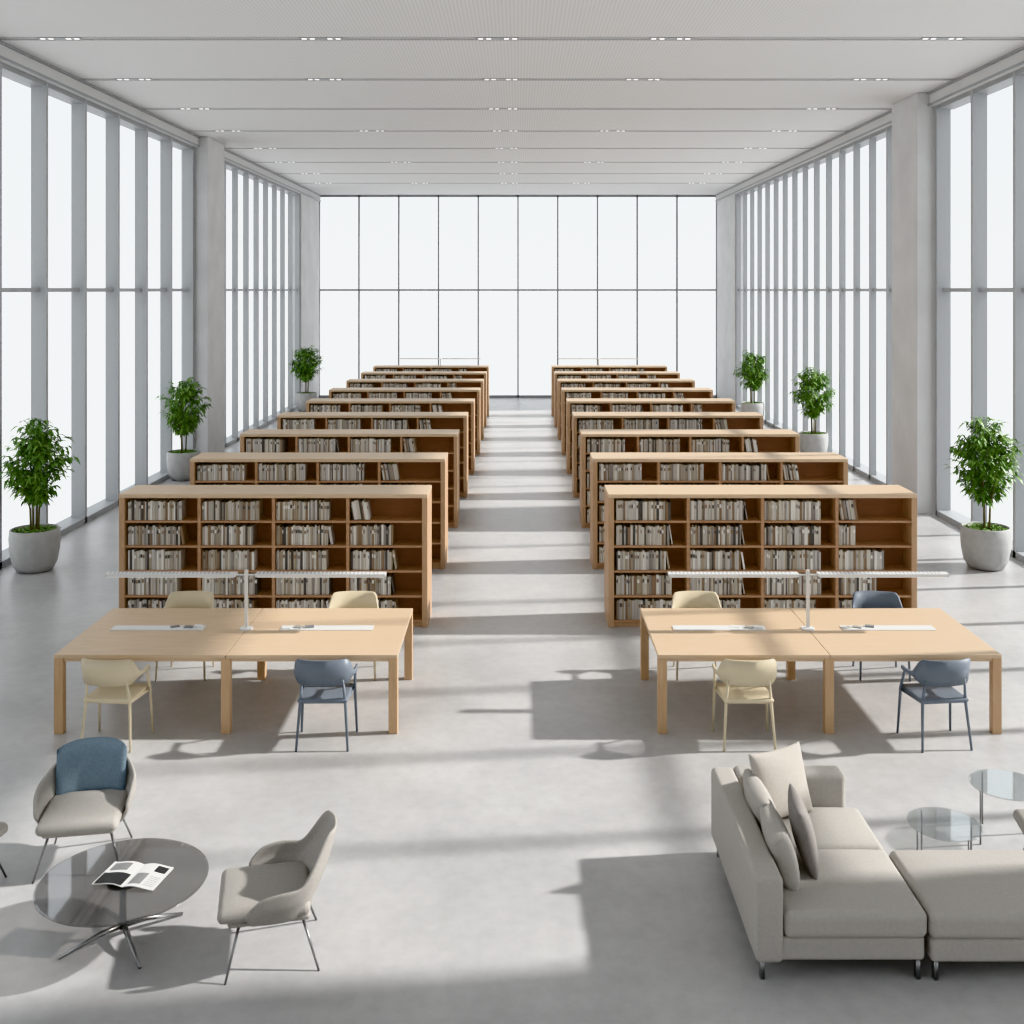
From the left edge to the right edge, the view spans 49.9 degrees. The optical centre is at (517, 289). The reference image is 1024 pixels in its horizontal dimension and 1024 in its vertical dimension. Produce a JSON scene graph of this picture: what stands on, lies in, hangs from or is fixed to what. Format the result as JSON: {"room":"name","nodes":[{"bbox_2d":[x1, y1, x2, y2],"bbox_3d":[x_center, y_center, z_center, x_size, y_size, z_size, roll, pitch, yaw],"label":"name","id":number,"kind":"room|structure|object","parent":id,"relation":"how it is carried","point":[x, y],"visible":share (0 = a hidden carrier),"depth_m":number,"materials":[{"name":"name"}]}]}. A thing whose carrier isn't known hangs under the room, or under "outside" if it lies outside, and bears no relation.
{"room":"library","nodes":[
{"label":"library","id":0,"kind":"room"},
{"bbox_2d":[0,61,299,568],"bbox_3d":[-7.955,0.380,17.200,0.330,7.640,44.090,0,0,0],"label":"left wall mullions","id":1,"kind":"structure","parent":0,"point":[81,514],"depth_m":23.07,"materials":[{"name":"silver metal"}]},
{"bbox_2d":[179,108,210,108],"bbox_3d":[-6.600,-3.710,22.460,0.640,0.028,0.120,0,0,0],"label":"ceiling light","id":2,"kind":"object","parent":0,"point":[179,108],"depth_m":22.42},
{"bbox_2d":[181,137,223,453],"bbox_3d":[-7.795,0.251,27.250,0.650,7.898,1.500,0,0,0],"label":"column","id":3,"kind":"structure","parent":0,"point":[209,157],"depth_m":26.63,"materials":[{"name":"concrete"}]},
{"bbox_2d":[293,194,318,404],"bbox_3d":[-7.930,0.251,41.100,0.380,7.898,3.600,0,0,0],"label":"column","id":4,"kind":"structure","parent":0,"point":[309,207],"depth_m":40.64,"materials":[{"name":"concrete"}]},
{"bbox_2d":[488,108,518,108],"bbox_3d":[-0.300,-3.710,22.460,0.640,0.028,0.120,0,0,0],"label":"ceiling light","id":5,"kind":"object","parent":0,"point":[488,108],"depth_m":22.42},
{"bbox_2d":[0,398,1023,1023],"bbox_3d":[0.000,4.300,19.050,16.600,0.200,48.100,0,0,0],"label":"floor","id":6,"kind":"structure","parent":0,"point":[527,845],"depth_m":9.09,"materials":[{"name":"concrete"}]},
{"bbox_2d":[0,822,7,877],"bbox_3d":[-4.033,3.830,7.629,0.748,0.744,0.693,0,0,10],"label":"lounge chair","id":7,"kind":"object","parent":6,"relation":"on","point":[3,826],"visible":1,"depth_m":7.79,"materials":[{"name":"beige fabric"}]},
{"bbox_2d":[0,822,7,836],"bbox_3d":[-3.941,3.833,7.613,0.560,0.139,0.560,0,0,10],"label":"seat cushion","id":8,"kind":"object","parent":7,"relation":"on","point":[3,826],"depth_m":7.78,"materials":[{"name":"beige fabric"}]},
{"bbox_2d":[0,418,79,573],"bbox_3d":[-7.181,3.052,16.547,1.239,2.297,1.139,0,0,0],"label":"potted tree","id":9,"kind":"object","parent":6,"relation":"on","point":[33,548],"visible":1,"depth_m":16.30,"materials":[{"name":"green plant"}]},
{"bbox_2d":[32,737,135,883],"bbox_3d":[-3.191,3.818,8.133,0.693,0.770,0.707,0,0,-10],"label":"lounge chair","id":10,"kind":"object","parent":6,"relation":"on","point":[90,788],"visible":1,"depth_m":8.23,"materials":[{"name":"beige fabric"}]},
{"bbox_2d":[35,789,127,838],"bbox_3d":[-3.178,3.833,8.061,0.560,0.139,0.560,0,0,-10],"label":"seat cushion","id":11,"kind":"object","parent":10,"relation":"on","point":[61,812],"depth_m":7.95,"materials":[{"name":"beige fabric"}]},
{"bbox_2d":[80,658,153,752],"bbox_3d":[-3.742,3.783,10.226,0.586,0.837,0.509,0,0,4],"label":"chair","id":12,"kind":"object","parent":6,"relation":"on","point":[114,680],"visible":0.99,"depth_m":10.04,"materials":[{"name":"beige plastic"}]},
{"bbox_2d":[33,838,208,968],"bbox_3d":[-2.560,4.006,7.130,1.070,0.384,1.070,0,0,0],"label":"coffee table","id":13,"kind":"object","parent":6,"relation":"on","point":[122,924],"visible":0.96,"depth_m":7.10,"materials":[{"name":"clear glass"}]},
{"bbox_2d":[92,861,173,890],"bbox_3d":[-2.500,3.801,7.150,0.420,0.021,0.280,0,0,10],"label":"magazine","id":14,"kind":"object","parent":13,"relation":"on","point":[149,876],"visible":1,"depth_m":7.14,"materials":[{"name":"white paper"}]},
{"bbox_2d":[154,377,211,480],"bbox_3d":[-7.414,3.064,24.405,1.188,2.273,1.252,0,0,-32],"label":"potted tree","id":15,"kind":"object","parent":6,"relation":"on","point":[178,460],"visible":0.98,"depth_m":24.21,"materials":[{"name":"green plant"}]},
{"bbox_2d":[155,591,214,680],"bbox_3d":[-3.630,3.783,12.054,0.586,0.837,0.509,0,0,0],"label":"chair","id":16,"kind":"object","parent":6,"relation":"on","point":[179,599],"depth_m":12.25,"materials":[{"name":"beige plastic"}]},
{"bbox_2d":[54,608,412,733],"bbox_3d":[-2.765,3.825,11.165,3.250,0.750,1.530,0,0,0],"label":"table","id":17,"kind":"object","parent":6,"relation":"on","point":[222,640],"visible":0.98,"depth_m":10.89,"materials":[{"name":"beige wood"}]},
{"bbox_2d":[110,625,206,630],"bbox_3d":[-3.665,3.445,11.215,0.940,0.010,0.150,0,0,0],"label":"desk tray","id":18,"kind":"object","parent":17,"relation":"on","point":[116,627],"visible":1,"depth_m":11.18,"materials":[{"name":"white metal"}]},
{"bbox_2d":[170,624,203,627],"bbox_3d":[-3.386,3.432,11.234,0.343,0.014,0.102,0,0,0],"label":"booklets","id":19,"kind":"object","parent":18,"relation":"on","point":[195,625],"visible":1,"depth_m":11.22,"materials":[{"name":"white paper"}]},
{"bbox_2d":[105,570,385,630],"bbox_3d":[-2.765,3.149,11.195,2.840,0.600,0.140,0,0,0],"label":"reading lamp","id":20,"kind":"object","parent":17,"relation":"on","point":[109,574],"depth_m":11.16,"materials":[{"name":"white metal"}]},
{"bbox_2d":[280,625,373,630],"bbox_3d":[-1.945,3.445,11.215,0.940,0.010,0.150,0,0,0],"label":"desk tray","id":21,"kind":"object","parent":17,"relation":"on","point":[316,627],"visible":1,"depth_m":11.18,"materials":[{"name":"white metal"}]},
{"bbox_2d":[282,625,313,628],"bbox_3d":[-2.238,3.432,11.216,0.324,0.014,0.089,0,0,0],"label":"booklets","id":22,"kind":"object","parent":21,"relation":"on","point":[295,626],"visible":1,"depth_m":11.20,"materials":[{"name":"white paper"}]},
{"bbox_2d":[119,485,431,627],"bbox_3d":[-3.045,3.370,14.010,3.840,1.660,0.660,0,0,0],"label":"bookshelf","id":23,"kind":"object","parent":6,"relation":"on","point":[254,529],"visible":0.92,"depth_m":13.72,"materials":[{"name":"brown wood"}]},
{"bbox_2d":[128,498,398,607],"bbox_3d":[-3.045,3.361,14.010,3.640,1.499,0.602,0,0,0],"label":"books","id":24,"kind":"object","parent":23,"relation":"on","point":[254,535],"depth_m":13.72,"materials":[{"name":"beige paper"}]},
{"bbox_2d":[217,810,336,984],"bbox_3d":[-1.525,3.807,7.010,0.732,0.790,0.693,0,0,-12],"label":"lounge chair","id":25,"kind":"object","parent":6,"relation":"on","point":[279,884],"visible":1,"depth_m":6.92,"materials":[{"name":"beige fabric"}]},
{"bbox_2d":[217,861,310,927],"bbox_3d":[-1.609,3.833,6.992,0.560,0.139,0.560,0,0,-12],"label":"seat cushion","id":26,"kind":"object","parent":25,"relation":"on","point":[241,888],"depth_m":6.93,"materials":[{"name":"beige fabric"}]},
{"bbox_2d":[289,345,324,411],"bbox_3d":[-7.348,3.053,38.198,1.251,2.293,1.172,0,0,23],"label":"potted tree","id":27,"kind":"object","parent":6,"relation":"on","point":[306,367],"visible":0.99,"depth_m":38.01,"materials":[{"name":"green plant"}]},
{"bbox_2d":[190,452,447,568],"bbox_3d":[-3.015,3.370,16.870,3.840,1.660,0.660,0,0,0],"label":"bookshelf","id":28,"kind":"object","parent":6,"relation":"on","point":[206,468],"visible":0.23,"depth_m":16.59,"materials":[{"name":"brown wood"}]},
{"bbox_2d":[197,462,416,484],"bbox_3d":[-3.015,3.361,16.870,3.640,1.500,0.602,0,0,0],"label":"books","id":29,"kind":"object","parent":28,"relation":"on","point":[208,473],"depth_m":16.58,"materials":[{"name":"beige paper"}]},
{"bbox_2d":[294,659,357,751],"bbox_3d":[-1.789,3.783,10.226,0.586,0.837,0.509,0,0,-1],"label":"chair","id":30,"kind":"object","parent":6,"relation":"on","point":[321,682],"visible":1,"depth_m":10.04,"materials":[{"name":"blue plastic"}]},
{"bbox_2d":[240,429,459,527],"bbox_3d":[-2.985,3.370,19.730,3.840,1.660,0.660,0,0,0],"label":"bookshelf","id":31,"kind":"object","parent":6,"relation":"on","point":[251,440],"visible":0.21,"depth_m":19.47,"materials":[{"name":"brown wood"}]},
{"bbox_2d":[246,437,417,451],"bbox_3d":[-2.985,3.362,19.730,3.640,1.499,0.602,0,0,0],"label":"books","id":32,"kind":"object","parent":31,"relation":"on","point":[253,444],"depth_m":19.44,"materials":[{"name":"beige paper"}]},
{"bbox_2d":[328,591,378,680],"bbox_3d":[-1.812,3.783,12.054,0.586,0.837,0.509,0,0,-3],"label":"chair","id":33,"kind":"object","parent":6,"relation":"on","point":[342,599],"depth_m":12.26,"materials":[{"name":"beige plastic"}]},
{"bbox_2d":[277,412,467,497],"bbox_3d":[-2.955,3.370,22.590,3.840,1.660,0.660,0,0,0],"label":"bookshelf","id":34,"kind":"object","parent":6,"relation":"on","point":[285,420],"visible":0.21,"depth_m":22.30,"materials":[{"name":"brown wood"}]},
{"bbox_2d":[283,418,431,428],"bbox_3d":[-2.955,3.364,22.590,3.640,1.495,0.602,0,0,0],"label":"books","id":35,"kind":"object","parent":34,"relation":"on","point":[288,423],"depth_m":22.30,"materials":[{"name":"beige paper"}]},
{"bbox_2d":[306,398,474,473],"bbox_3d":[-2.925,3.370,25.450,3.840,1.660,0.660,0,0,0],"label":"bookshelf","id":36,"kind":"object","parent":6,"relation":"on","point":[313,404],"visible":0.2,"depth_m":25.27,"materials":[{"name":"brown wood"}]},
{"bbox_2d":[311,404,442,411],"bbox_3d":[-2.925,3.361,25.450,3.640,1.499,0.602,0,0,0],"label":"books","id":37,"kind":"object","parent":36,"relation":"on","point":[314,407],"depth_m":25.16,"materials":[{"name":"beige paper"}]},
{"bbox_2d":[329,388,480,454],"bbox_3d":[-2.895,3.370,28.310,3.840,1.660,0.660,0,0,0],"label":"bookshelf","id":38,"kind":"object","parent":6,"relation":"on","point":[475,393],"visible":0.2,"depth_m":28.02,"materials":[{"name":"brown wood"}]},
{"bbox_2d":[333,392,451,397],"bbox_3d":[-2.895,3.361,28.310,3.640,1.500,0.602,0,0,0],"label":"books","id":39,"kind":"object","parent":38,"relation":"on","point":[335,394],"depth_m":28.02,"materials":[{"name":"beige paper"}]},
{"bbox_2d":[346,379,483,439],"bbox_3d":[-2.895,3.370,31.170,3.840,1.660,0.660,0,0,0],"label":"bookshelf","id":40,"kind":"object","parent":6,"relation":"on","point":[350,383],"visible":0.2,"depth_m":30.88,"materials":[{"name":"brown wood"}]},
{"bbox_2d":[350,382,456,387],"bbox_3d":[-2.895,3.362,31.170,3.640,1.499,0.602,0,0,0],"label":"books","id":41,"kind":"object","parent":40,"relation":"on","point":[352,384],"depth_m":30.88,"materials":[{"name":"beige paper"}]},
{"bbox_2d":[361,371,486,426],"bbox_3d":[-2.895,3.370,34.030,3.840,1.660,0.660,0,0,0],"label":"bookshelf","id":42,"kind":"object","parent":6,"relation":"on","point":[366,374],"visible":0.15,"depth_m":33.74,"materials":[{"name":"brown wood"}]},
{"bbox_2d":[364,375,461,378],"bbox_3d":[-2.895,3.364,34.030,3.640,1.495,0.602,0,0,0],"label":"books","id":43,"kind":"object","parent":42,"relation":"on","point":[365,376],"depth_m":33.74,"materials":[{"name":"beige paper"}]},
{"bbox_2d":[373,365,488,415],"bbox_3d":[-2.895,3.370,36.890,3.840,1.660,0.660,0,0,0],"label":"bookshelf","id":44,"kind":"object","parent":6,"relation":"on","point":[376,367],"visible":0.09,"depth_m":36.60,"materials":[{"name":"brown wood"}]},
{"bbox_2d":[376,368,466,370],"bbox_3d":[-2.895,3.361,36.890,3.640,1.499,0.602,0,0,0],"label":"books","id":45,"kind":"object","parent":44,"relation":"on","point":[377,369],"depth_m":36.62,"materials":[{"name":"beige paper"}]},
{"bbox_2d":[400,358,480,365],"bbox_3d":[-2.600,2.413,36.890,2.720,0.252,0.140,0,0,0],"label":"lamp","id":46,"kind":"object","parent":44,"relation":"on","point":[400,358],"visible":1,"depth_m":36.84,"materials":[{"name":"white metal"}]},
{"bbox_2d":[551,365,666,415],"bbox_3d":[3.045,3.370,36.890,3.840,1.660,0.660,0,0,0],"label":"bookshelf","id":47,"kind":"object","parent":6,"relation":"on","point":[553,367],"visible":0.07,"depth_m":36.60,"materials":[{"name":"brown wood"}]},
{"bbox_2d":[558,358,638,365],"bbox_3d":[2.700,2.413,36.890,2.720,0.252,0.140,0,0,0],"label":"lamp","id":48,"kind":"object","parent":47,"relation":"on","point":[558,358],"visible":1,"depth_m":36.84,"materials":[{"name":"white metal"}]},
{"bbox_2d":[555,368,644,370],"bbox_3d":[3.045,3.362,36.890,3.640,1.499,0.602,0,0,0],"label":"books","id":49,"kind":"object","parent":47,"relation":"on","point":[556,369],"depth_m":36.62,"materials":[{"name":"beige paper"}]},
{"bbox_2d":[554,371,679,426],"bbox_3d":[3.045,3.370,34.030,3.840,1.660,0.660,0,0,0],"label":"bookshelf","id":50,"kind":"object","parent":6,"relation":"on","point":[557,374],"visible":0.15,"depth_m":33.74,"materials":[{"name":"brown wood"}]},
{"bbox_2d":[558,375,655,378],"bbox_3d":[3.045,3.361,34.030,3.640,1.500,0.602,0,0,0],"label":"books","id":51,"kind":"object","parent":50,"relation":"on","point":[559,376],"depth_m":33.74,"materials":[{"name":"beige paper"}]},
{"bbox_2d":[557,379,694,439],"bbox_3d":[3.045,3.370,31.170,3.840,1.660,0.660,0,0,0],"label":"bookshelf","id":52,"kind":"object","parent":6,"relation":"on","point":[561,383],"visible":0.12,"depth_m":30.88,"materials":[{"name":"brown wood"}]},
{"bbox_2d":[561,383,668,387],"bbox_3d":[3.045,3.361,31.170,3.640,1.499,0.602,0,0,0],"label":"books","id":53,"kind":"object","parent":52,"relation":"on","point":[563,385],"depth_m":30.88,"materials":[{"name":"beige paper"}]},
{"bbox_2d":[561,388,712,454],"bbox_3d":[3.045,3.370,28.310,3.840,1.660,0.660,0,0,0],"label":"bookshelf","id":54,"kind":"object","parent":6,"relation":"on","point":[565,392],"visible":0.11,"depth_m":28.02,"materials":[{"name":"brown wood"}]},
{"bbox_2d":[566,392,683,397],"bbox_3d":[3.045,3.364,28.310,3.640,1.495,0.602,0,0,0],"label":"books","id":55,"kind":"object","parent":54,"relation":"on","point":[568,394],"depth_m":28.02,"materials":[{"name":"beige paper"}]},
{"bbox_2d":[566,398,734,473],"bbox_3d":[3.045,3.370,25.450,3.840,1.660,0.660,0,0,0],"label":"bookshelf","id":56,"kind":"object","parent":6,"relation":"on","point":[572,404],"visible":0.21,"depth_m":25.19,"materials":[{"name":"brown wood"}]},
{"bbox_2d":[571,403,702,469],"bbox_3d":[3.045,3.362,25.450,3.640,1.499,0.602,0,0,0],"label":"books","id":57,"kind":"object","parent":56,"relation":"on","point":[575,407],"depth_m":25.16,"materials":[{"name":"beige paper"}]},
{"bbox_2d":[572,412,762,497],"bbox_3d":[3.045,3.370,22.590,3.840,1.660,0.660,0,0,0],"label":"bookshelf","id":58,"kind":"object","parent":6,"relation":"on","point":[580,420],"visible":0.18,"depth_m":22.30,"materials":[{"name":"brown wood"}]},
{"bbox_2d":[578,418,727,492],"bbox_3d":[3.045,3.361,22.590,3.640,1.500,0.602,0,0,0],"label":"books","id":59,"kind":"object","parent":58,"relation":"on","point":[583,423],"depth_m":22.30,"materials":[{"name":"beige paper"}]},
{"bbox_2d":[580,429,798,527],"bbox_3d":[3.045,3.370,19.730,3.840,1.660,0.660,0,0,0],"label":"bookshelf","id":60,"kind":"object","parent":6,"relation":"on","point":[591,440],"visible":0.13,"depth_m":19.47,"materials":[{"name":"brown wood"}]},
{"bbox_2d":[587,437,757,522],"bbox_3d":[3.045,3.361,19.730,3.640,1.499,0.602,0,0,0],"label":"books","id":61,"kind":"object","parent":60,"relation":"on","point":[594,444],"depth_m":19.44,"materials":[{"name":"beige paper"}]},
{"bbox_2d":[672,591,721,680],"bbox_3d":[1.970,3.783,12.054,0.586,0.837,0.509,0,0,0],"label":"chair","id":62,"kind":"object","parent":6,"relation":"on","point":[680,599],"depth_m":12.26,"materials":[{"name":"beige plastic"}]},
{"bbox_2d":[590,452,847,568],"bbox_3d":[3.045,3.370,16.870,3.840,1.660,0.660,0,0,0],"label":"bookshelf","id":63,"kind":"object","parent":6,"relation":"on","point":[606,468],"visible":0.23,"depth_m":16.59,"materials":[{"name":"brown wood"}]},
{"bbox_2d":[598,462,798,562],"bbox_3d":[3.045,3.364,16.870,3.640,1.495,0.602,0,0,0],"label":"books","id":64,"kind":"object","parent":63,"relation":"on","point":[609,473],"depth_m":16.58,"materials":[{"name":"beige paper"}]},
{"bbox_2d":[711,659,776,751],"bbox_3d":[2.110,3.783,10.226,0.586,0.837,0.509,0,0,0],"label":"chair","id":65,"kind":"object","parent":6,"relation":"on","point":[744,682],"visible":1,"depth_m":10.04,"materials":[{"name":"beige plastic"}]},
{"bbox_2d":[733,350,769,416],"bbox_3d":[7.418,3.042,34.800,1.263,2.315,1.184,0,0,-21],"label":"potted tree","id":66,"kind":"object","parent":6,"relation":"on","point":[753,369],"visible":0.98,"depth_m":34.59,"materials":[{"name":"green plant"}]},
{"bbox_2d":[604,485,916,627],"bbox_3d":[3.045,3.370,14.010,3.840,1.660,0.660,0,0,0],"label":"bookshelf","id":67,"kind":"object","parent":6,"relation":"on","point":[651,532],"visible":0.86,"depth_m":13.72,"materials":[{"name":"brown wood"}]},
{"bbox_2d":[790,367,837,451],"bbox_3d":[7.379,3.053,27.492,1.265,2.295,1.200,0,0,15],"label":"potted tree","id":68,"kind":"object","parent":6,"relation":"on","point":[813,440],"visible":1,"depth_m":27.31,"materials":[{"name":"green plant"}]},
{"bbox_2d":[711,765,926,979],"bbox_3d":[1.964,3.815,7.447,1.048,0.770,1.595,0,0,0],"label":"sofa","id":69,"kind":"object","parent":6,"relation":"on","point":[859,906],"visible":0.97,"depth_m":6.91,"materials":[{"name":"beige fabric"}]},
{"bbox_2d":[748,742,812,817],"bbox_3d":[1.880,3.525,7.870,0.474,0.447,0.214,0,0,-26],"label":"throw pillow","id":70,"kind":"object","parent":69,"relation":"on","point":[776,769],"visible":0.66,"depth_m":7.82,"materials":[{"name":"beige fabric"}]},
{"bbox_2d":[788,783,818,879],"bbox_3d":[1.870,3.550,7.220,0.175,0.427,0.442,0,0,7],"label":"throw pillow","id":71,"kind":"object","parent":69,"relation":"on","point":[800,821],"visible":1,"depth_m":7.04,"materials":[{"name":"beige fabric"}]},
{"bbox_2d":[640,608,1001,733],"bbox_3d":[2.950,3.825,11.165,3.250,0.750,1.530,0,0,0],"label":"table","id":72,"kind":"object","parent":6,"relation":"on","point":[784,639],"visible":0.96,"depth_m":10.89,"materials":[{"name":"beige wood"}]},
{"bbox_2d":[672,625,766,630],"bbox_3d":[2.050,3.445,11.215,0.940,0.010,0.150,0,0,0],"label":"desk tray","id":73,"kind":"object","parent":72,"relation":"on","point":[675,627],"visible":1,"depth_m":11.18,"materials":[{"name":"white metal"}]},
{"bbox_2d":[730,625,763,628],"bbox_3d":[2.335,3.432,11.215,0.339,0.014,0.090,0,0,7],"label":"booklets","id":74,"kind":"object","parent":73,"relation":"on","point":[754,626],"visible":1,"depth_m":11.20,"materials":[{"name":"white paper"}]},
{"bbox_2d":[668,570,948,630],"bbox_3d":[2.950,3.149,11.195,2.840,0.600,0.140,0,0,0],"label":"reading lamp","id":75,"kind":"object","parent":72,"relation":"on","point":[671,574],"depth_m":11.16,"materials":[{"name":"white metal"}]},
{"bbox_2d":[840,625,936,630],"bbox_3d":[3.770,3.445,11.215,0.940,0.010,0.150,0,0,0],"label":"desk tray","id":76,"kind":"object","parent":72,"relation":"on","point":[876,627],"visible":1,"depth_m":11.18,"materials":[{"name":"white metal"}]},
{"bbox_2d":[842,624,873,628],"bbox_3d":[3.474,3.432,11.220,0.344,0.014,0.101,0,0,-6],"label":"booklets","id":77,"kind":"object","parent":76,"relation":"on","point":[866,625],"visible":1,"depth_m":11.21,"materials":[{"name":"white paper"}]},
{"bbox_2d":[852,591,910,681],"bbox_3d":[3.962,3.783,12.054,0.586,0.837,0.509,0,0,4],"label":"chair","id":78,"kind":"object","parent":6,"relation":"on","point":[861,599],"depth_m":12.25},
{"bbox_2d":[896,658,972,752],"bbox_3d":[3.884,3.783,10.226,0.586,0.837,0.509,0,0,-6],"label":"chair","id":79,"kind":"object","parent":6,"relation":"on","point":[936,679],"visible":1,"depth_m":10.04,"materials":[{"name":"blue plastic"}]},
{"bbox_2d":[907,809,975,849],"bbox_3d":[3.040,4.000,7.840,0.510,0.400,0.510,0,0,0],"label":"side table","id":80,"kind":"object","parent":6,"relation":"on","point":[970,840],"visible":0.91,"depth_m":7.92,"materials":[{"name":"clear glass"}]},
{"bbox_2d":[889,850,1023,980],"bbox_3d":[3.045,3.976,7.040,1.100,0.448,0.790,0,0,0],"label":"ottoman","id":81,"kind":"object","parent":6,"relation":"on","point":[972,901],"visible":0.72,"depth_m":6.79,"materials":[{"name":"beige fabric"}]},
{"bbox_2d":[889,850,1023,938],"bbox_3d":[3.045,3.845,7.040,1.100,0.185,0.790,0,0,0],"label":"seat cushion","id":82,"kind":"object","parent":81,"relation":"on","point":[962,894],"depth_m":6.90,"materials":[{"name":"beige fabric"}]},
{"bbox_2d":[944,416,1023,570],"bbox_3d":[7.062,3.052,16.568,1.239,2.297,1.139,0,0,-43],"label":"potted tree","id":83,"kind":"object","parent":6,"relation":"on","point":[986,546],"visible":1,"depth_m":16.46,"materials":[{"name":"green plant"}]},
{"bbox_2d":[975,770,1017,844],"bbox_3d":[3.740,3.990,8.420,0.540,0.420,0.540,0,0,0],"label":"side table","id":84,"kind":"object","parent":6,"relation":"on","point":[981,790],"visible":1,"depth_m":8.65,"materials":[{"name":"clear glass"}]},
{"bbox_2d":[1013,809,1023,849],"bbox_3d":[3.908,3.904,7.715,0.697,0.596,0.693,0,0,10],"label":"lounge chair","id":85,"kind":"object","parent":6,"relation":"on","point":[1018,814],"visible":0.98,"depth_m":7.91,"materials":[{"name":"beige fabric"}]},
{"bbox_2d":[1013,809,1023,834],"bbox_3d":[3.841,3.833,7.727,0.560,0.139,0.560,0,0,10],"label":"seat cushion","id":86,"kind":"object","parent":85,"relation":"on","point":[1018,814],"depth_m":7.91,"materials":[{"name":"beige fabric"}]},
{"bbox_2d":[0,0,1023,194],"bbox_3d":[0.000,-3.825,19.050,16.600,0.250,48.100,0,0,0],"label":"ceiling","id":87,"kind":"structure","parent":0,"point":[348,162],"depth_m":18.54,"materials":[{"name":"grey paint"}]},
{"bbox_2d":[36,37,82,39],"bbox_3d":[-6.750,-3.710,16.200,0.640,0.028,0.120,0,0,0],"label":"ceiling light","id":88,"kind":"object","parent":87,"relation":"in","point":[40,38],"depth_m":16.18,"materials":[{"name":"white plastic"}]},
{"bbox_2d":[114,78,152,79],"bbox_3d":[-6.750,-3.710,19.330,0.640,0.028,0.120,0,0,0],"label":"ceiling light","id":89,"kind":"object","parent":87,"relation":"in","point":[114,78],"depth_m":19.29,"materials":[{"name":"white plastic"}]},
{"bbox_2d":[0,39,320,201],"bbox_3d":[-7.890,-3.614,18.925,0.460,0.348,47.850,0,0,0],"label":"trim header","id":90,"kind":"object","parent":87,"relation":"attached to","point":[10,55],"visible":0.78,"depth_m":20.99,"materials":[{"name":"white paint"}]},
{"bbox_2d":[299,37,342,39],"bbox_3d":[-2.900,-3.710,16.200,0.640,0.028,0.120,0,0,0],"label":"ceiling light","id":91,"kind":"object","parent":87,"relation":"in","point":[301,38],"depth_m":16.18,"materials":[{"name":"white plastic"}]},
{"bbox_2d":[306,78,342,79],"bbox_3d":[-3.400,-3.710,19.330,0.640,0.028,0.120,0,0,0],"label":"ceiling light","id":92,"kind":"object","parent":87,"relation":"in","point":[306,78],"depth_m":19.32,"materials":[{"name":"white plastic"}]},
{"bbox_2d":[476,37,518,39],"bbox_3d":[-0.300,-3.710,16.200,0.640,0.028,0.120,0,0,0],"label":"ceiling light","id":93,"kind":"object","parent":87,"relation":"in","point":[477,38],"depth_m":16.18,"materials":[{"name":"white plastic"}]},
{"bbox_2d":[483,78,518,79],"bbox_3d":[-0.300,-3.710,19.330,0.640,0.028,0.120,0,0,0],"label":"ceiling light","id":94,"kind":"object","parent":87,"relation":"in","point":[483,78],"depth_m":19.29,"materials":[{"name":"white plastic"}]},
{"bbox_2d":[0,37,1023,130],"bbox_3d":[0.000,-3.748,17.765,15.320,0.075,40.760,0,0,0],"label":"trim","id":95,"kind":"structure","parent":87,"relation":"attached to","point":[0,37],"depth_m":19.30,"materials":[{"name":"grey metal"}]},
{"bbox_2d":[625,78,661,79],"bbox_3d":[2.200,-3.710,19.330,0.640,0.028,0.120,0,0,0],"label":"ceiling light","id":96,"kind":"object","parent":87,"relation":"in","point":[625,78],"depth_m":19.27,"materials":[{"name":"white plastic"}]},
{"bbox_2d":[649,37,692,39],"bbox_3d":[2.250,-3.710,16.200,0.640,0.028,0.120,0,0,0],"label":"ceiling light","id":97,"kind":"object","parent":87,"relation":"in","point":[650,38],"depth_m":16.18,"materials":[{"name":"white plastic"}]},
{"bbox_2d":[715,46,1023,201],"bbox_3d":[7.890,-3.614,18.925,0.460,0.348,47.850,0,0,0],"label":"trim header","id":98,"kind":"object","parent":87,"relation":"attached to","point":[1012,61],"visible":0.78,"depth_m":23.17,"materials":[{"name":"white paint"}]},
{"bbox_2d":[852,78,889,79],"bbox_3d":[6.200,-3.710,19.330,0.640,0.028,0.120,0,0,0],"label":"ceiling light","id":99,"kind":"object","parent":87,"relation":"in","point":[853,78],"depth_m":19.30,"materials":[{"name":"white plastic"}]},
{"bbox_2d":[919,37,965,39],"bbox_3d":[6.250,-3.710,16.200,0.640,0.028,0.120,0,0,0],"label":"ceiling light","id":100,"kind":"object","parent":87,"relation":"in","point":[923,38],"depth_m":16.18,"materials":[{"name":"white plastic"}]},
{"bbox_2d":[319,195,716,397],"bbox_3d":[0.000,0.251,42.875,15.540,7.898,0.150,0,0,0],"label":"back wall mullions","id":101,"kind":"structure","parent":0,"point":[358,196],"depth_m":42.80,"materials":[{"name":"grey"}]},
{"bbox_2d":[717,194,742,407],"bbox_3d":[7.930,0.251,41.100,0.380,7.898,3.600,0,0,0],"label":"column","id":102,"kind":"structure","parent":0,"point":[726,207],"depth_m":40.64,"materials":[{"name":"concrete"}]},
{"bbox_2d":[806,108,837,108],"bbox_3d":[6.200,-3.710,22.460,0.640,0.028,0.120,0,0,0],"label":"ceiling light","id":103,"kind":"object","parent":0,"point":[806,108],"depth_m":22.42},
{"bbox_2d":[736,67,1023,562],"bbox_3d":[7.955,0.380,17.200,0.330,7.640,44.090,0,0,0],"label":"right wall mullions","id":104,"kind":"structure","parent":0,"point":[977,97],"depth_m":23.20,"materials":[{"name":"silver metal"}]},
{"bbox_2d":[892,93,950,513],"bbox_3d":[7.795,0.251,21.300,0.650,7.898,1.400,0,0,0],"label":"column","id":105,"kind":"structure","parent":0,"point":[913,120],"depth_m":20.78,"materials":[{"name":"concrete"}]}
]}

